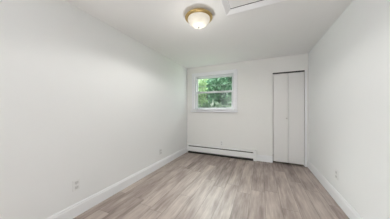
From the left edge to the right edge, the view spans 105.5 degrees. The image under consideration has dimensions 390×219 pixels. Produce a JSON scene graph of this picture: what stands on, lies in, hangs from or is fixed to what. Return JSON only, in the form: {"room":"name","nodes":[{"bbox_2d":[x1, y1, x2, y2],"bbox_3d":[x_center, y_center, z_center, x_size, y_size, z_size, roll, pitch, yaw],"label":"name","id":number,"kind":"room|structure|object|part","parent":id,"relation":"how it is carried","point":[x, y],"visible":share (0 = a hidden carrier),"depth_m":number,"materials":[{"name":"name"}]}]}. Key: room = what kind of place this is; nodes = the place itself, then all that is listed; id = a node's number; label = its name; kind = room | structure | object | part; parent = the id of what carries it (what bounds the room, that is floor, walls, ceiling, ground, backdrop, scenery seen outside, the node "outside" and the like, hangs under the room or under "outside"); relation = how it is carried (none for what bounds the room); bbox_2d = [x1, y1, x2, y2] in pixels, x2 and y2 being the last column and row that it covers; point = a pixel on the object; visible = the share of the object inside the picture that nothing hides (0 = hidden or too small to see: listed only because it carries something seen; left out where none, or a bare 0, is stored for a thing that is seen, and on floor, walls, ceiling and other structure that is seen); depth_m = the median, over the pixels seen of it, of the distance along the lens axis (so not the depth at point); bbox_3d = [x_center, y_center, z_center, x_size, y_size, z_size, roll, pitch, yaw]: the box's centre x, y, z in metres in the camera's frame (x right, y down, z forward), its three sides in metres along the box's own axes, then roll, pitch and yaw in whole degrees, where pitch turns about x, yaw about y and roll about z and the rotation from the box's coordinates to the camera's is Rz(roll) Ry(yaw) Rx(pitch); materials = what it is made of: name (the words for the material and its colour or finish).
{"room":"empty bedroom","nodes":[
{"label":"empty bedroom","id":0,"kind":"room"},
{"bbox_2d":[0,0,186,218],"bbox_3d":[-1.022,0.020,2.594,0.160,2.360,3.916,0,0,24],"label":"wall","id":1,"kind":"structure","parent":0,"point":[81,97],"depth_m":1.64,"materials":[{"name":"paint"}]},
{"bbox_2d":[73,178,79,191],"bbox_3d":[-1.337,0.851,1.672,0.010,0.120,0.074,0,0,24],"label":"wall outlet","id":2,"kind":"object","parent":1,"relation":"attached to","point":[76,183],"visible":1,"depth_m":1.67,"materials":[{"name":"plastic"}]},
{"bbox_2d":[46,147,186,218],"bbox_3d":[-0.973,1.128,2.486,0.015,0.143,3.756,0,0,24],"label":"baseboard","id":3,"kind":"structure","parent":1,"relation":"attached to","point":[73,211],"depth_m":2.02,"materials":[{"name":"white paint"}]},
{"bbox_2d":[65,0,352,67],"bbox_3d":[-0.112,-1.220,0.986,3.129,0.120,6.116,0,0,24],"label":"ceiling","id":4,"kind":"structure","parent":0,"point":[288,27],"depth_m":2.08,"materials":[{"name":"paint"}]},
{"bbox_2d":[185,8,212,28],"bbox_3d":[0.047,-1.075,1.818,0.338,0.173,0.338,0,0,24],"label":"ceiling light","id":5,"kind":"object","parent":4,"relation":"attached to","point":[198,18],"visible":1,"depth_m":1.74,"materials":[{"name":"white glass"}]},
{"bbox_3d":[0.047,-1.062,1.818,0.274,0.102,0.274,0,0,24],"label":"lamp shade","id":6,"kind":"part","parent":5,"relation":"part of","materials":[{"name":"white glass"}]},
{"bbox_2d":[220,0,285,15],"bbox_3d":[0.559,-1.147,1.293,0.743,0.029,0.780,0,0,24],"label":"attic hatch","id":7,"kind":"object","parent":4,"relation":"attached to","point":[230,7],"visible":1,"depth_m":1.62,"materials":[{"name":"white paint"}]},
{"bbox_3d":[0.554,-1.158,1.292,0.599,0.006,0.622,0,0,24],"label":"hatch panel","id":8,"kind":"part","parent":7,"relation":"part of","materials":[{"name":"paint"}]},
{"bbox_2d":[73,152,348,218],"bbox_3d":[0.009,1.250,1.253,3.129,0.100,6.696,0,0,24],"label":"floor","id":9,"kind":"structure","parent":0,"point":[191,185],"depth_m":2.09,"materials":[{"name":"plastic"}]},
{"bbox_2d":[187,143,256,161],"bbox_3d":[0.604,1.074,3.800,1.800,0.244,0.073,0,0,24],"label":"baseboard heater","id":10,"kind":"object","parent":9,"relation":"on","point":[244,154],"visible":1,"depth_m":3.73,"materials":[{"name":"metal"}]},
{"bbox_3d":[0.593,1.078,3.776,1.760,0.126,0.014,0,0,24],"label":"panel","id":11,"kind":"part","parent":10,"relation":"part of","materials":[{"name":"metal"}]},
{"bbox_3d":[0.618,1.075,3.831,1.800,0.220,0.004,0,0,24],"label":"plate","id":12,"kind":"part","parent":10,"relation":"part of","materials":[{"name":"metal"}]},
{"bbox_2d":[187,53,307,166],"bbox_3d":[1.095,0.016,3.710,2.809,2.360,0.160,0,0,24],"label":"wall","id":13,"kind":"structure","parent":0,"point":[251,127],"depth_m":3.55,"materials":[{"name":"paint"}]},
{"bbox_2d":[190,69,237,111],"bbox_3d":[0.500,-0.464,3.933,1.267,1.060,0.234,0,0,24],"label":"window","id":14,"kind":"structure","parent":13,"relation":"in","point":[232,73],"depth_m":3.89,"materials":[{"name":"white paint"}]},
{"bbox_3d":[0.514,-0.440,3.973,1.061,0.943,0.148,0,0,24],"label":"frame","id":15,"kind":"part","parent":14,"relation":"part of","materials":[{"name":"white plastic"}]},
{"bbox_3d":[0.518,-0.660,3.982,1.001,0.434,0.028,0,0,24],"label":"sash","id":16,"kind":"part","parent":14,"relation":"part of","materials":[{"name":"white plastic"}]},
{"bbox_3d":[0.506,-0.246,3.955,1.001,0.483,0.028,0,0,24],"label":"sash","id":17,"kind":"part","parent":14,"relation":"part of","materials":[{"name":"white plastic"}]},
{"bbox_2d":[257,155,272,162],"bbox_3d":[1.595,1.124,3.395,0.332,0.143,0.015,0,0,24],"label":"baseboard","id":18,"kind":"structure","parent":13,"relation":"attached to","point":[263,158],"depth_m":3.39,"materials":[{"name":"white paint"}]},
{"bbox_2d":[273,70,304,164],"bbox_3d":[2.024,0.169,3.223,0.594,1.984,0.068,0,0,24],"label":"door","id":19,"kind":"structure","parent":13,"relation":"in","point":[288,88],"depth_m":3.22,"materials":[{"name":"paint"}]},
{"bbox_3d":[1.900,0.186,3.297,0.284,1.950,0.032,0,0,24],"label":"panel","id":20,"kind":"part","parent":19,"relation":"part of","materials":[{"name":"paint"}]},
{"bbox_3d":[2.166,0.186,3.180,0.286,1.950,0.032,0,0,24],"label":"panel","id":21,"kind":"part","parent":19,"relation":"part of","materials":[{"name":"paint"}]},
{"bbox_2d":[305,70,306,166],"bbox_3d":[2.305,0.186,3.082,0.030,2.018,0.011,0,0,24],"label":"trim","id":22,"kind":"structure","parent":13,"relation":"attached to","point":[305,70],"depth_m":3.08,"materials":[{"name":"white paint"}]},
{"bbox_2d":[308,0,389,218],"bbox_3d":[1.247,0.019,0.386,0.160,2.360,6.116,0,0,24],"label":"wall","id":23,"kind":"structure","parent":0,"point":[349,66],"depth_m":1.56,"materials":[{"name":"paint"}]},
{"bbox_2d":[308,160,362,218],"bbox_3d":[1.136,1.127,0.349,0.015,0.143,5.956,0,0,24],"label":"baseboard","id":24,"kind":"structure","parent":23,"relation":"attached to","point":[344,205],"depth_m":1.92,"materials":[{"name":"white paint"}]},
{"label":"outside","id":25,"kind":"structure","parent":0,"visible":0},
{"bbox_3d":[5.189,1.680,16.661,24.000,0.100,25.334,0,0,24],"label":"ground","id":26,"kind":"structure","parent":25,"visible":0},
{"bbox_2d":[198,79,208,107],"bbox_3d":[0.188,0.007,6.530,0.833,3.281,0.942,0,0,-2],"label":"leafy tree","id":27,"kind":"object","parent":26,"relation":"on","point":[201,82],"visible":0.43,"depth_m":6.35,"materials":[{"name":"green plant"}]},
{"bbox_2d":[198,80,229,107],"bbox_3d":[1.568,-0.684,11.531,5.208,4.682,2.585,0,0,24],"label":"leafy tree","id":28,"kind":"object","parent":26,"relation":"on","point":[206,96],"visible":0.02,"depth_m":11.11,"materials":[{"name":"green plant"}]},
{"bbox_2d":[198,99,231,107],"bbox_3d":[0.730,0.627,5.293,1.721,2.058,0.970,0,0,24],"label":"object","id":29,"kind":"object","parent":26,"relation":"on","point":[212,104],"visible":0.17,"depth_m":5.28,"materials":[{"name":"green plant"}]},
{"bbox_2d":[205,77,231,107],"bbox_3d":[1.535,-0.418,7.998,2.309,4.127,1.558,0,0,24],"label":"leafy tree","id":30,"kind":"object","parent":26,"relation":"on","point":[223,98],"visible":0.47,"depth_m":7.65,"materials":[{"name":"green plant"}]}
]}

